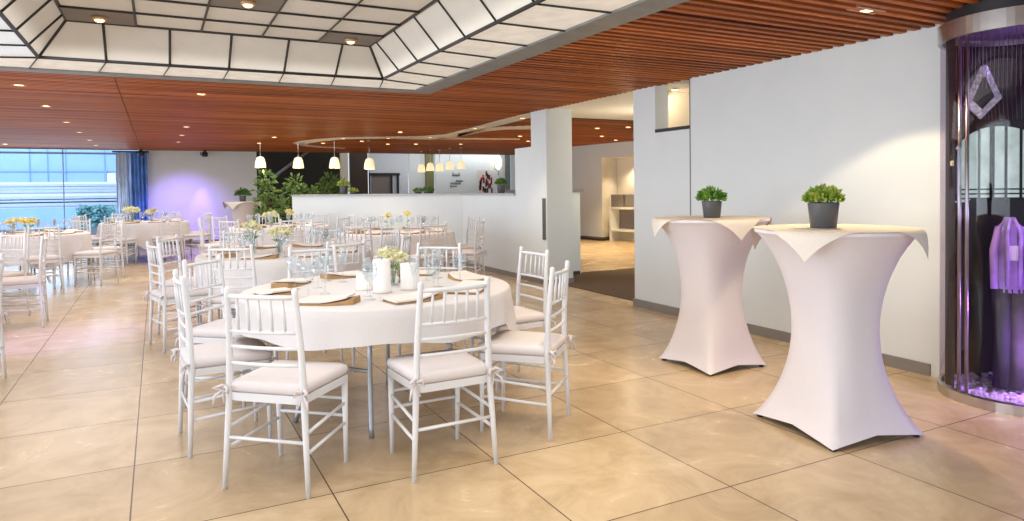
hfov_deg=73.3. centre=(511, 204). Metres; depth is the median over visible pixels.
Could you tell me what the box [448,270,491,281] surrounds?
folded napkin
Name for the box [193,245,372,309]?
tablecloth
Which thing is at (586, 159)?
wall
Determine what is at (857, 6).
recessed light
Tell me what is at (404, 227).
folded napkin
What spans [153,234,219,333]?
banquet chair
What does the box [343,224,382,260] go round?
banquet chair
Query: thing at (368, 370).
round table
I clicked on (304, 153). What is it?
stair handrail
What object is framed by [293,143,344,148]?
trim
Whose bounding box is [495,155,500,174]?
wall lamp
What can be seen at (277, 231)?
flower vase
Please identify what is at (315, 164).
wall
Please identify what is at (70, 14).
panel
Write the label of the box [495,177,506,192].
potted plant
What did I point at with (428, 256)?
cushion
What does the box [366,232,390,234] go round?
folded napkin
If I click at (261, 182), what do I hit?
potted tree
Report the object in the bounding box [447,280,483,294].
folded napkin
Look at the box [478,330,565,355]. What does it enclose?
cushion
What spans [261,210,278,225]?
flower vase
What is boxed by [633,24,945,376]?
wall
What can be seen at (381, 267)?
pillar candle
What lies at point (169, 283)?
cushion
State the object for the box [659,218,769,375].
bar table
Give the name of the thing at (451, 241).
tablecloth
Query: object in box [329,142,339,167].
pendant lamp
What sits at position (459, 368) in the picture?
cushion
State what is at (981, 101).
ornament
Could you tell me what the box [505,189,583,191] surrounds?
countertop
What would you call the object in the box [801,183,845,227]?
potted plant
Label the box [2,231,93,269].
tablecloth
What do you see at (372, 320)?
tablecloth
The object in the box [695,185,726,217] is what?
potted plant
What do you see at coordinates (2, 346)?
banquet chair
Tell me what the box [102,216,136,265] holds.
banquet chair
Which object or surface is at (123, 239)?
cushion
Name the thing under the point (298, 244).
folded napkin
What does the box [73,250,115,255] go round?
cushion
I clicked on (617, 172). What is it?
wall niche
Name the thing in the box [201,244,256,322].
banquet chair
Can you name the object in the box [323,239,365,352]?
banquet chair
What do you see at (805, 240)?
cloth
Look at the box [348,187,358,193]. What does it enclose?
potted plant
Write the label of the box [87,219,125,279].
banquet chair
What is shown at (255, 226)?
flower vase
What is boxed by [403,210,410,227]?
flower vase
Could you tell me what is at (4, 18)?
trim
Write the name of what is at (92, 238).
cushion
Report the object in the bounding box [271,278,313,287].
folded napkin
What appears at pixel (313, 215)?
banquet chair
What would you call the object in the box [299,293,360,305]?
folded napkin
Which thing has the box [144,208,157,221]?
flower vase
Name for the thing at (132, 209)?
flower vase
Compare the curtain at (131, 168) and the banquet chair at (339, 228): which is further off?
the curtain at (131, 168)
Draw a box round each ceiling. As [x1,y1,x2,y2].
[0,0,978,154]
[0,17,33,55]
[58,0,432,39]
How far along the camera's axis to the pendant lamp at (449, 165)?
17.24 m
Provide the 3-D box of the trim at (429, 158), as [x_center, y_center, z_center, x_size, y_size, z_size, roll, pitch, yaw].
[-2.688,-0.360,22.462,0.280,3.069,0.100,-1,2,-27]
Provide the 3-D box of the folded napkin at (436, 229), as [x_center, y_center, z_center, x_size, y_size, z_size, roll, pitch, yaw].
[-1.048,0.360,9.587,0.202,0.044,0.302,-1,1,7]
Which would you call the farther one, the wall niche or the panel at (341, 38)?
the wall niche
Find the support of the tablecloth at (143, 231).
on the round table at (163, 242)
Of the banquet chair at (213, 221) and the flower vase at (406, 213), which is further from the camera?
the banquet chair at (213, 221)
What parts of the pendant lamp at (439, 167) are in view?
lamp shade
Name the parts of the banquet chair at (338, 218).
leg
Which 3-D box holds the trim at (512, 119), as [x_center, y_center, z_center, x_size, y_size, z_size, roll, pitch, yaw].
[-1.809,-1.375,13.523,2.097,0.020,8.258,-2,2,-44]
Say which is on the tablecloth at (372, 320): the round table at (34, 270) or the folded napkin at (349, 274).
the folded napkin at (349, 274)
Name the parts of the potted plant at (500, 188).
pot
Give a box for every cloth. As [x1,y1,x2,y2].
[223,201,261,209]
[652,215,771,240]
[750,224,928,261]
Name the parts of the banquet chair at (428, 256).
leg, seat frame, rail, rail, rail, leg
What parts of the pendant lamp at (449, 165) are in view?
lamp shade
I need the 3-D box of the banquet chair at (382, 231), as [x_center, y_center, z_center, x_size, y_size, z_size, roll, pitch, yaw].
[-1.468,0.730,7.365,0.464,0.923,0.489,-2,2,-42]
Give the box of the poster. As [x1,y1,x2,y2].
[478,170,492,192]
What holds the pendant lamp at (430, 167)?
hanging from the ceiling at (684, 41)
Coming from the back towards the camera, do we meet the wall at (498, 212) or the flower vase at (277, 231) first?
the wall at (498, 212)
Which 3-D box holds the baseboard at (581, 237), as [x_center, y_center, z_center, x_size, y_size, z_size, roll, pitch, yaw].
[1.796,0.846,18.532,0.791,0.090,2.809,-2,2,-34]
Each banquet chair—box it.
[0,222,31,275]
[0,232,31,315]
[0,253,9,377]
[2,234,50,327]
[21,225,65,291]
[52,219,93,277]
[71,216,103,263]
[73,221,120,285]
[75,214,107,258]
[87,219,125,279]
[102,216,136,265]
[111,212,138,257]
[144,241,212,352]
[152,214,185,260]
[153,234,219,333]
[154,211,181,251]
[171,269,272,458]
[175,254,277,410]
[183,211,211,252]
[183,212,212,258]
[197,218,228,253]
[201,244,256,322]
[210,215,227,251]
[212,286,347,498]
[217,219,247,248]
[221,230,257,315]
[258,214,279,224]
[279,218,305,245]
[285,244,354,372]
[304,222,315,243]
[308,227,340,244]
[311,219,326,243]
[312,213,333,237]
[317,215,349,243]
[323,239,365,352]
[331,214,354,240]
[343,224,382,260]
[356,216,378,228]
[379,228,399,269]
[387,276,503,483]
[398,243,466,355]
[399,232,410,263]
[410,222,451,271]
[416,216,440,271]
[444,216,481,274]
[448,219,486,274]
[470,246,555,393]
[478,260,574,440]
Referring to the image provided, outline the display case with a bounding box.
[937,0,1023,416]
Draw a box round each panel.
[61,8,134,25]
[210,0,284,11]
[319,32,381,45]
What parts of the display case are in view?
post, post, plate, arched pane, plate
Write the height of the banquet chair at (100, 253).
0.923 m
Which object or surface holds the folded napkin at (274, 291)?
on the tablecloth at (372, 320)
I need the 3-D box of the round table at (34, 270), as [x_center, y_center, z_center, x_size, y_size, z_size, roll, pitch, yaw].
[-7.164,0.822,10.159,1.560,0.749,1.560,0,2,33]
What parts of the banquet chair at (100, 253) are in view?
leg, leg, seat frame, leg, leg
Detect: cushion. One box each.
[2,275,45,285]
[3,271,23,276]
[21,254,59,261]
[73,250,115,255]
[91,237,103,240]
[92,246,120,249]
[105,238,136,241]
[151,285,208,298]
[152,236,180,239]
[166,277,192,286]
[180,338,272,368]
[183,233,210,236]
[193,318,247,338]
[200,243,228,248]
[212,290,244,303]
[221,245,247,248]
[231,360,347,395]
[387,349,486,383]
[410,253,445,260]
[448,249,482,254]
[457,244,477,248]
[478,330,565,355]
[497,306,543,326]
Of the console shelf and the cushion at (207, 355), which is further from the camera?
the console shelf
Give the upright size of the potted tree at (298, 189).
1.766 m
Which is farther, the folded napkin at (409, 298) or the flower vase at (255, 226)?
the flower vase at (255, 226)
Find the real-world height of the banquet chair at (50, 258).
0.923 m
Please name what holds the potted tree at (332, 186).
on the floor
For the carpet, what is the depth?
9.62 m
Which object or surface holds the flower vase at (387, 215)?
on the tablecloth at (451, 241)
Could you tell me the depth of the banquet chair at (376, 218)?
10.80 m
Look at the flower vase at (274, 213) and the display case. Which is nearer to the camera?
the display case
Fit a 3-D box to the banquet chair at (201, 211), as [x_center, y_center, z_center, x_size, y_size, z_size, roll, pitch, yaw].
[-6.721,0.620,14.648,0.489,0.923,0.464,0,2,41]
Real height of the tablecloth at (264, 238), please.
0.453 m
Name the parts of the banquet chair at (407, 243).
leg, leg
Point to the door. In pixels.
(379, 183)
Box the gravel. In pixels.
[949,372,1023,404]
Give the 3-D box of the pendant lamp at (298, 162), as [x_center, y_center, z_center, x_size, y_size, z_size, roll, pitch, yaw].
[-4.633,-1.095,14.893,0.236,0.620,0.232,-1,2,-27]
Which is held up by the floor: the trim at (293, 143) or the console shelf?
the console shelf
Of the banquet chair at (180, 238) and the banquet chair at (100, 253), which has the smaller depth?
the banquet chair at (100, 253)
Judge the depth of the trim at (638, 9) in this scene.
5.83 m
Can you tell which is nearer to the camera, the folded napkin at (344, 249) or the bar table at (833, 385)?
the bar table at (833, 385)
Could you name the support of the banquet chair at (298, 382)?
on the floor
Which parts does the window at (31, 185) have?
glass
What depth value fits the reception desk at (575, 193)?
10.54 m
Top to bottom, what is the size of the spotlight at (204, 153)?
0.170 m
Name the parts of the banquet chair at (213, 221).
leg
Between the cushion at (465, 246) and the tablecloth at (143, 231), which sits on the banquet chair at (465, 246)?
the cushion at (465, 246)
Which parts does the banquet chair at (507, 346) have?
leg, leg, seat frame, leg, rail, rail, rail, rail, leg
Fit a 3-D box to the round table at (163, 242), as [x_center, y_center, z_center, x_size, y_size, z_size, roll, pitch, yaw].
[-7.393,0.737,13.867,1.560,0.749,1.560,-2,2,-37]
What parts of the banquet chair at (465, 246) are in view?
leg, leg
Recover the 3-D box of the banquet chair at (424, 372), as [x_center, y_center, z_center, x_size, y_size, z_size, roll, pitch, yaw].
[-0.360,0.810,3.417,0.489,0.923,0.464,-1,2,-28]
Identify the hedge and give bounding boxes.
[75,203,116,227]
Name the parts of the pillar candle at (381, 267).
candle plate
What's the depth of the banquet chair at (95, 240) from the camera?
12.98 m
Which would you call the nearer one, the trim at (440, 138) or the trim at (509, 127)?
the trim at (509, 127)
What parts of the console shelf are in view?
leg, shelf, panel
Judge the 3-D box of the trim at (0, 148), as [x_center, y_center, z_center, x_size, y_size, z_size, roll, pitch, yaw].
[-6.895,-1.531,18.723,18.000,0.205,0.080,-1,2,-27]
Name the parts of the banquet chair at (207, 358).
rail, leg, rail, rail, leg, seat frame, leg, leg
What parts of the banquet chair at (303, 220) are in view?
rail, leg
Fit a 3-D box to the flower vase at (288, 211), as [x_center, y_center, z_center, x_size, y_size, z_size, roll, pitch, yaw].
[-3.794,0.217,11.766,0.144,0.293,0.184,0,2,36]
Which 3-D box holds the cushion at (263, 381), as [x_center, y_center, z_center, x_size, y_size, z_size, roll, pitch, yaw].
[-1.051,0.813,3.260,0.414,0.055,0.423,0,1,14]
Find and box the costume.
[989,217,1023,390]
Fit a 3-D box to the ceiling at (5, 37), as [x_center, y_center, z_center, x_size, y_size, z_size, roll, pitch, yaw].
[-2.638,-1.109,2.428,0.790,0.001,6.370,-1,2,-27]
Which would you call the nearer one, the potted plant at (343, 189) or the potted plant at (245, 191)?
the potted plant at (343, 189)
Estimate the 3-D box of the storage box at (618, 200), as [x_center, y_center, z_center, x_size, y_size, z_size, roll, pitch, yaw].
[2.708,-0.087,17.099,0.290,0.310,0.410,-2,2,-37]
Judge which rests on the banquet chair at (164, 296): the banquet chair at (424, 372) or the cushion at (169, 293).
the cushion at (169, 293)
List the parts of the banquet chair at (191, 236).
seat frame, leg, leg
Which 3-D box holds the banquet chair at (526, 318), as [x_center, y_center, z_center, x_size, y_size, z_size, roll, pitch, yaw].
[-0.015,0.774,4.758,0.464,0.923,0.489,-1,2,-30]
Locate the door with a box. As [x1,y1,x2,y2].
[369,173,399,193]
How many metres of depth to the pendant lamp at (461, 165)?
17.23 m
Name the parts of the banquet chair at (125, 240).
leg, seat frame, leg, leg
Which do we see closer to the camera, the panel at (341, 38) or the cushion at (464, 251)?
the panel at (341, 38)
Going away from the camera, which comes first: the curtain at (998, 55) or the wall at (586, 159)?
the curtain at (998, 55)
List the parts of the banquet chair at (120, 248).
leg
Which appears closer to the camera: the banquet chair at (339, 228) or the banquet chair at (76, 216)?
the banquet chair at (339, 228)
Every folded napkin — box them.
[6,230,31,232]
[26,232,47,236]
[42,229,65,231]
[55,230,75,234]
[123,221,139,223]
[205,252,235,257]
[239,252,278,259]
[245,245,279,249]
[252,287,291,294]
[265,222,283,224]
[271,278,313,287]
[274,224,295,227]
[292,242,323,246]
[293,251,331,257]
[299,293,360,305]
[320,271,368,279]
[330,243,357,248]
[336,246,357,252]
[346,230,363,233]
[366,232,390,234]
[371,227,392,229]
[380,291,442,304]
[391,269,436,275]
[400,230,424,233]
[402,226,424,228]
[428,228,443,231]
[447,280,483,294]
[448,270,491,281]
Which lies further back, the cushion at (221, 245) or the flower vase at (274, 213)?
the flower vase at (274, 213)
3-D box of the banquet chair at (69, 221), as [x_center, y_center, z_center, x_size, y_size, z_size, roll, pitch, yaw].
[-7.153,0.708,11.189,0.489,0.923,0.464,-1,1,1]
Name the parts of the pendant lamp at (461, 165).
lamp shade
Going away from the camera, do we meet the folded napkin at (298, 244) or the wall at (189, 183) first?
the folded napkin at (298, 244)
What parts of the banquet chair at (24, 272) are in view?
leg, rail, rail, leg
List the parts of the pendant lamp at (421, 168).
lamp shade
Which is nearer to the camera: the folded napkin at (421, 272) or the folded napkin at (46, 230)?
the folded napkin at (421, 272)
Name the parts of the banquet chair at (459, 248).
leg, leg, rail, rail, leg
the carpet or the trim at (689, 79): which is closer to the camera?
the trim at (689, 79)
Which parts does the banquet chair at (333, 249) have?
leg, rail, rail, leg, leg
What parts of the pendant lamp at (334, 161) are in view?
lamp shade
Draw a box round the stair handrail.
[271,152,307,178]
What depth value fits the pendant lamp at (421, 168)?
17.23 m
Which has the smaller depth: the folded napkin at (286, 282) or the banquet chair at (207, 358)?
the banquet chair at (207, 358)
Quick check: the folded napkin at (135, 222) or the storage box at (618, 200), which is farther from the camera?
the storage box at (618, 200)
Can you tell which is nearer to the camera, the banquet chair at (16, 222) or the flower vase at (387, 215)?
the flower vase at (387, 215)
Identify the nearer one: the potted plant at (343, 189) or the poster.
the potted plant at (343, 189)
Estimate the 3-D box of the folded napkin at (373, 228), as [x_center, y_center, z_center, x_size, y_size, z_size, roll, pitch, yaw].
[-1.939,0.355,10.252,0.302,0.044,0.202,-2,2,-38]
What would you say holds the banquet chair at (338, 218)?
on the floor
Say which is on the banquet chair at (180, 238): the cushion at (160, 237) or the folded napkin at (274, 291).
the cushion at (160, 237)
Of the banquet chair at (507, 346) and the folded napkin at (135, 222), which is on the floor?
the banquet chair at (507, 346)
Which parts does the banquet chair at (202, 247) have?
leg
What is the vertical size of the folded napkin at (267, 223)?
0.044 m
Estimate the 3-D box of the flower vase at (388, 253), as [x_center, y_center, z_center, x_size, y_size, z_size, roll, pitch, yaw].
[-0.737,0.381,4.284,0.206,0.246,0.185,-2,2,-35]
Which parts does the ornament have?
frame, cord, panel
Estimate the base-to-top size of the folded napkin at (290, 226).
0.044 m
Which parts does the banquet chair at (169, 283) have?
leg, rail, leg, leg, leg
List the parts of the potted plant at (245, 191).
pot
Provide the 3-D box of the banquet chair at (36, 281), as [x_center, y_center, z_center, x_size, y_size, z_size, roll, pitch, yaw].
[-4.986,0.781,6.990,0.464,0.923,0.489,-1,2,-29]
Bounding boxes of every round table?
[19,265,61,283]
[127,242,165,261]
[293,342,454,437]
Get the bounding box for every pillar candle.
[355,273,372,290]
[372,258,391,293]
[399,262,418,289]
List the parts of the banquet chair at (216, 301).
leg, seat frame, rail, rail, rail, rail, leg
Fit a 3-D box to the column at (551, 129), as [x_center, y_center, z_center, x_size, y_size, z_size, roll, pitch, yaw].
[0.563,-0.140,9.729,0.415,2.499,0.430,-1,2,-27]
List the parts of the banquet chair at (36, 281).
seat frame, leg, leg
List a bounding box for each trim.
[0,0,611,88]
[0,0,688,93]
[0,148,491,154]
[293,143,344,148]
[294,113,530,144]
[339,153,348,193]
[425,154,433,192]
[440,138,519,139]
[458,126,530,135]
[505,155,509,189]
[655,125,689,132]
[689,79,690,215]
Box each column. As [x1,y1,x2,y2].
[531,109,572,279]
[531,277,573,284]
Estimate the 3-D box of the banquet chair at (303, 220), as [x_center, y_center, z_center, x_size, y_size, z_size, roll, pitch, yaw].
[-3.455,0.674,10.731,0.489,0.923,0.464,-1,2,-27]
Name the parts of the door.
frame, frame, frame, pane, frame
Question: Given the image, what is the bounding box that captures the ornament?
[963,31,1001,118]
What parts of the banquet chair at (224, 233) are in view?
leg, rail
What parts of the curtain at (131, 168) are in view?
sheer panel, rail, blue panel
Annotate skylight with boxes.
[0,0,637,89]
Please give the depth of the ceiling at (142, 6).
5.23 m
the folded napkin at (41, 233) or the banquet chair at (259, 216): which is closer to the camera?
the folded napkin at (41, 233)
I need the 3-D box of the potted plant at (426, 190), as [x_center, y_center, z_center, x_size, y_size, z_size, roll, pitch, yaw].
[-1.528,-0.268,12.443,0.262,0.143,0.267,-1,2,-28]
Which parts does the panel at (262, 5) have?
bulb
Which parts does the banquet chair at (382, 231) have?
leg, rail, leg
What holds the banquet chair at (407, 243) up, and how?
on the floor
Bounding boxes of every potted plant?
[234,187,251,201]
[337,179,350,193]
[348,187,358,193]
[413,187,421,193]
[421,186,434,192]
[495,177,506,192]
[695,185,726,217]
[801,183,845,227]
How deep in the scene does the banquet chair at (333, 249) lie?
5.29 m
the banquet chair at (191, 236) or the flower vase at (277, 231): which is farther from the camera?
the banquet chair at (191, 236)
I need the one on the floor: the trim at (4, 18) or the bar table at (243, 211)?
the bar table at (243, 211)
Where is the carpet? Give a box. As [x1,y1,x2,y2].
[568,268,634,300]
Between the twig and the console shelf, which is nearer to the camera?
the twig
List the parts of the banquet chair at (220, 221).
leg, rail, leg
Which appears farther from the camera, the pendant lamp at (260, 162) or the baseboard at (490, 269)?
the pendant lamp at (260, 162)
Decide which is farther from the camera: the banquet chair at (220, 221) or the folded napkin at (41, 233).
the banquet chair at (220, 221)
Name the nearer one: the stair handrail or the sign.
the stair handrail
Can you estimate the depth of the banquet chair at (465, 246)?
10.26 m
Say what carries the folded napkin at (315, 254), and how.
on the tablecloth at (267, 270)
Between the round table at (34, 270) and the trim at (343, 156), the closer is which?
the round table at (34, 270)
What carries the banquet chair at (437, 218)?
on the floor
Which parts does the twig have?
stem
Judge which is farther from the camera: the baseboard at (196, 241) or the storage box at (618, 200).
the baseboard at (196, 241)
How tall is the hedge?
0.987 m
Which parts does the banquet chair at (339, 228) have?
leg, rail, leg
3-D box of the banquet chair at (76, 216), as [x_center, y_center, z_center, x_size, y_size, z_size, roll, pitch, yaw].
[-8.424,0.661,13.787,0.464,0.923,0.489,-1,1,-4]
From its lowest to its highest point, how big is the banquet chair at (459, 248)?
0.923 m
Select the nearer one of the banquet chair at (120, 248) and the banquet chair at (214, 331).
the banquet chair at (214, 331)
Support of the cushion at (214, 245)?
on the banquet chair at (202, 247)
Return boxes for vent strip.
[542,198,545,239]
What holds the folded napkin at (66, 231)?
on the tablecloth at (79, 241)
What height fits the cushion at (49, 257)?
0.055 m
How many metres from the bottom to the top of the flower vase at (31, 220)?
0.262 m
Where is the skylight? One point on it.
(538, 16)
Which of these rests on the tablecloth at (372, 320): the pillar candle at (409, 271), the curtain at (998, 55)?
the pillar candle at (409, 271)
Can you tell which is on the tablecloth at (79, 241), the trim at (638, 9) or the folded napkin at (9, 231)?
the folded napkin at (9, 231)
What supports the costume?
in the display case
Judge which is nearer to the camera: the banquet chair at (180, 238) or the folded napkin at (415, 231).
the folded napkin at (415, 231)
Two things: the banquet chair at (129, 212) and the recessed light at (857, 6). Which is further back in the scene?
the banquet chair at (129, 212)
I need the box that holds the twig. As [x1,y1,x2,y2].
[394,264,399,282]
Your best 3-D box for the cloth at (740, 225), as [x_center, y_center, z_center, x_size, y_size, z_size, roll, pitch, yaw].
[1.504,0.172,5.194,0.820,0.141,0.820,0,2,35]
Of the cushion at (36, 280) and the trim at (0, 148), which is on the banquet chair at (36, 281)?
the cushion at (36, 280)
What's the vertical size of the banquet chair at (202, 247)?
0.923 m
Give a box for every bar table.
[223,202,258,226]
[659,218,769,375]
[753,228,924,451]
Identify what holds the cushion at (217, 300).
on the banquet chair at (216, 301)
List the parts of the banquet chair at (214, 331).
leg, rail, rail, rail, rail, leg, seat frame, leg, leg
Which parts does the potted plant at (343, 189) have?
pot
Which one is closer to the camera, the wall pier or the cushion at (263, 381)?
the cushion at (263, 381)
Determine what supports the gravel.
in the display case
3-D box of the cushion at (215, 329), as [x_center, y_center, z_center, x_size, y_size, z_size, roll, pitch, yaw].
[-1.795,0.794,4.440,0.423,0.055,0.414,0,1,13]
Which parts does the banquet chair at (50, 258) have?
leg, seat frame, rail, rail, leg, leg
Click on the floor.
(89, 407)
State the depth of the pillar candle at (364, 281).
4.07 m
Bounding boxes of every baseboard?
[164,239,226,243]
[463,261,531,280]
[580,236,609,240]
[633,298,930,375]
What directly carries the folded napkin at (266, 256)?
on the tablecloth at (267, 270)
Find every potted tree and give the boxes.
[249,169,290,223]
[278,173,317,204]
[316,171,349,193]
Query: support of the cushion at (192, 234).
on the banquet chair at (191, 236)
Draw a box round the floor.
[0,239,1023,520]
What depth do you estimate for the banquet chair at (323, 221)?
10.08 m
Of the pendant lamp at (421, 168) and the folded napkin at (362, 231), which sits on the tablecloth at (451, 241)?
the folded napkin at (362, 231)
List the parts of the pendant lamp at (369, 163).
lamp shade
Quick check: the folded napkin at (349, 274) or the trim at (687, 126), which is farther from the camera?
the trim at (687, 126)
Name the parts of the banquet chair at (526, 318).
leg, leg, seat frame, leg, rail, rail, rail, rail, leg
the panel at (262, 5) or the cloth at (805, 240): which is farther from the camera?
the panel at (262, 5)
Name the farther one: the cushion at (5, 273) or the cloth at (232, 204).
the cloth at (232, 204)
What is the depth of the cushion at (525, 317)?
4.63 m
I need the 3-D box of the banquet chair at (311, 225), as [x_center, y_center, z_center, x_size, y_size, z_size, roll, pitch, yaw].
[-2.510,0.699,9.206,0.464,0.923,0.489,-2,2,-31]
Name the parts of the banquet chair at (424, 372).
leg, leg, seat frame, rail, rail, rail, rail, leg, leg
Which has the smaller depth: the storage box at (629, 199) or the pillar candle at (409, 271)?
the pillar candle at (409, 271)
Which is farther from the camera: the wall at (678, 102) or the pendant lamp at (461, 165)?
the pendant lamp at (461, 165)
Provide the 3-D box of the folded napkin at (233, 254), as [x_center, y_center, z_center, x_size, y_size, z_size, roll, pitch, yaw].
[-2.647,0.457,6.295,0.302,0.044,0.202,0,2,41]
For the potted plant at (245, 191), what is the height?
0.347 m
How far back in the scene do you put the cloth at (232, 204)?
15.80 m
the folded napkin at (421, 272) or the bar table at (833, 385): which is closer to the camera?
the bar table at (833, 385)
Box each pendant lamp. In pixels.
[255,154,265,167]
[293,157,303,167]
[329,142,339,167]
[364,140,374,168]
[417,151,424,171]
[426,163,433,170]
[435,150,443,170]
[446,148,453,168]
[457,147,464,168]
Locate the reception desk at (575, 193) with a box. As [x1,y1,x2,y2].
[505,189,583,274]
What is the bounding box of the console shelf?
[609,207,633,240]
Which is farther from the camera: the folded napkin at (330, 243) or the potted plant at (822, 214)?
the folded napkin at (330, 243)
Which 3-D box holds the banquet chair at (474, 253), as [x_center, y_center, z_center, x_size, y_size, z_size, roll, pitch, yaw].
[-0.624,0.669,9.498,0.464,0.923,0.489,0,1,14]
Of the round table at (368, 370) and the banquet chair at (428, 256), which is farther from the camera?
the banquet chair at (428, 256)
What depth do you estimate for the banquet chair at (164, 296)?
5.93 m
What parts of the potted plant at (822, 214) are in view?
pot, stem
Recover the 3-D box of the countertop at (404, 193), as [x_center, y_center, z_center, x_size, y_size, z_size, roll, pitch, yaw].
[-1.615,-0.178,12.369,5.688,0.030,1.564,0,2,35]
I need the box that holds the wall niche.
[602,156,633,239]
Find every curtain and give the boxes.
[112,151,148,245]
[956,26,1023,119]
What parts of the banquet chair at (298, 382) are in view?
leg, rail, rail, rail, rail, leg, seat frame, leg, leg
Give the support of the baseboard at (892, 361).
attached to the wall at (867, 119)
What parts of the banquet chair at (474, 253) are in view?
seat frame, leg, leg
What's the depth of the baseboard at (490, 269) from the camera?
10.68 m
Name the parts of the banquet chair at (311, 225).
leg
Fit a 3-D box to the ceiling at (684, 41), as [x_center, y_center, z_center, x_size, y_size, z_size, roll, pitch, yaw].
[-1.888,-1.407,9.582,18.500,0.260,20.800,-1,2,-27]
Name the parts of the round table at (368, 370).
leg, leg, leg, leg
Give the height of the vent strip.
0.580 m
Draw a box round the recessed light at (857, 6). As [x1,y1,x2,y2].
[846,4,886,14]
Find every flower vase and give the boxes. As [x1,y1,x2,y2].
[4,217,17,233]
[17,217,37,227]
[122,206,140,221]
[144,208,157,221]
[242,220,262,249]
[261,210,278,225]
[266,226,292,251]
[285,209,294,219]
[377,246,408,283]
[383,212,391,222]
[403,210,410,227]
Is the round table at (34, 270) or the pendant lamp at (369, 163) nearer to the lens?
the round table at (34, 270)
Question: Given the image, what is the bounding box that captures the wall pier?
[399,173,407,193]
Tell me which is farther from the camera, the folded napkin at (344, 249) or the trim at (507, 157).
the trim at (507, 157)
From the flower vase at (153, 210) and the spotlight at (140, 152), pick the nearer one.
the flower vase at (153, 210)
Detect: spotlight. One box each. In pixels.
[136,149,143,155]
[200,150,207,156]
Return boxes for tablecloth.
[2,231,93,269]
[94,220,190,249]
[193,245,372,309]
[226,224,329,245]
[234,272,517,350]
[337,228,456,264]
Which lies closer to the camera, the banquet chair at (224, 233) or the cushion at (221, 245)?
the banquet chair at (224, 233)
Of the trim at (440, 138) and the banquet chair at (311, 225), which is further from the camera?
the trim at (440, 138)
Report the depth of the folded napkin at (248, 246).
7.10 m
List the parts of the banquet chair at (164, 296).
leg, leg, seat frame, leg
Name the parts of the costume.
trouser leg, trouser leg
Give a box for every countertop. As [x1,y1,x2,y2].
[291,193,514,195]
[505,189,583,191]
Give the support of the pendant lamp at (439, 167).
hanging from the ceiling at (684, 41)
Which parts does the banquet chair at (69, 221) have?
leg, leg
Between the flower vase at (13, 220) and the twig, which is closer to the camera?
the twig
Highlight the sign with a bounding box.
[450,175,462,186]
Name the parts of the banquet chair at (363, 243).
leg, rail, rail, leg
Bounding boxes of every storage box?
[611,194,629,206]
[625,194,633,206]
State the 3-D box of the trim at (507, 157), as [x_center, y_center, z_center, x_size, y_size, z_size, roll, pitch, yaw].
[-0.143,-0.384,23.776,0.149,3.246,0.100,-1,2,-27]
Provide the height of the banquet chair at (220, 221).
0.923 m
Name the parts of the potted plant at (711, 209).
pot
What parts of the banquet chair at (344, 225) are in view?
leg, rail, leg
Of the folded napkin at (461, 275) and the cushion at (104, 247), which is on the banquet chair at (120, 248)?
the cushion at (104, 247)
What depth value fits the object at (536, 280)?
9.63 m
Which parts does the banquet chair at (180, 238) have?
leg, leg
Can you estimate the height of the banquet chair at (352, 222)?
0.923 m
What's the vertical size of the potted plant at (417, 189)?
0.123 m
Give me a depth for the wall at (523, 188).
10.04 m
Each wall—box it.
[144,150,257,240]
[256,152,514,223]
[292,195,515,272]
[515,147,532,274]
[572,141,633,236]
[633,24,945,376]
[668,92,688,127]
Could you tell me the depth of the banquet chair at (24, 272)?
7.61 m

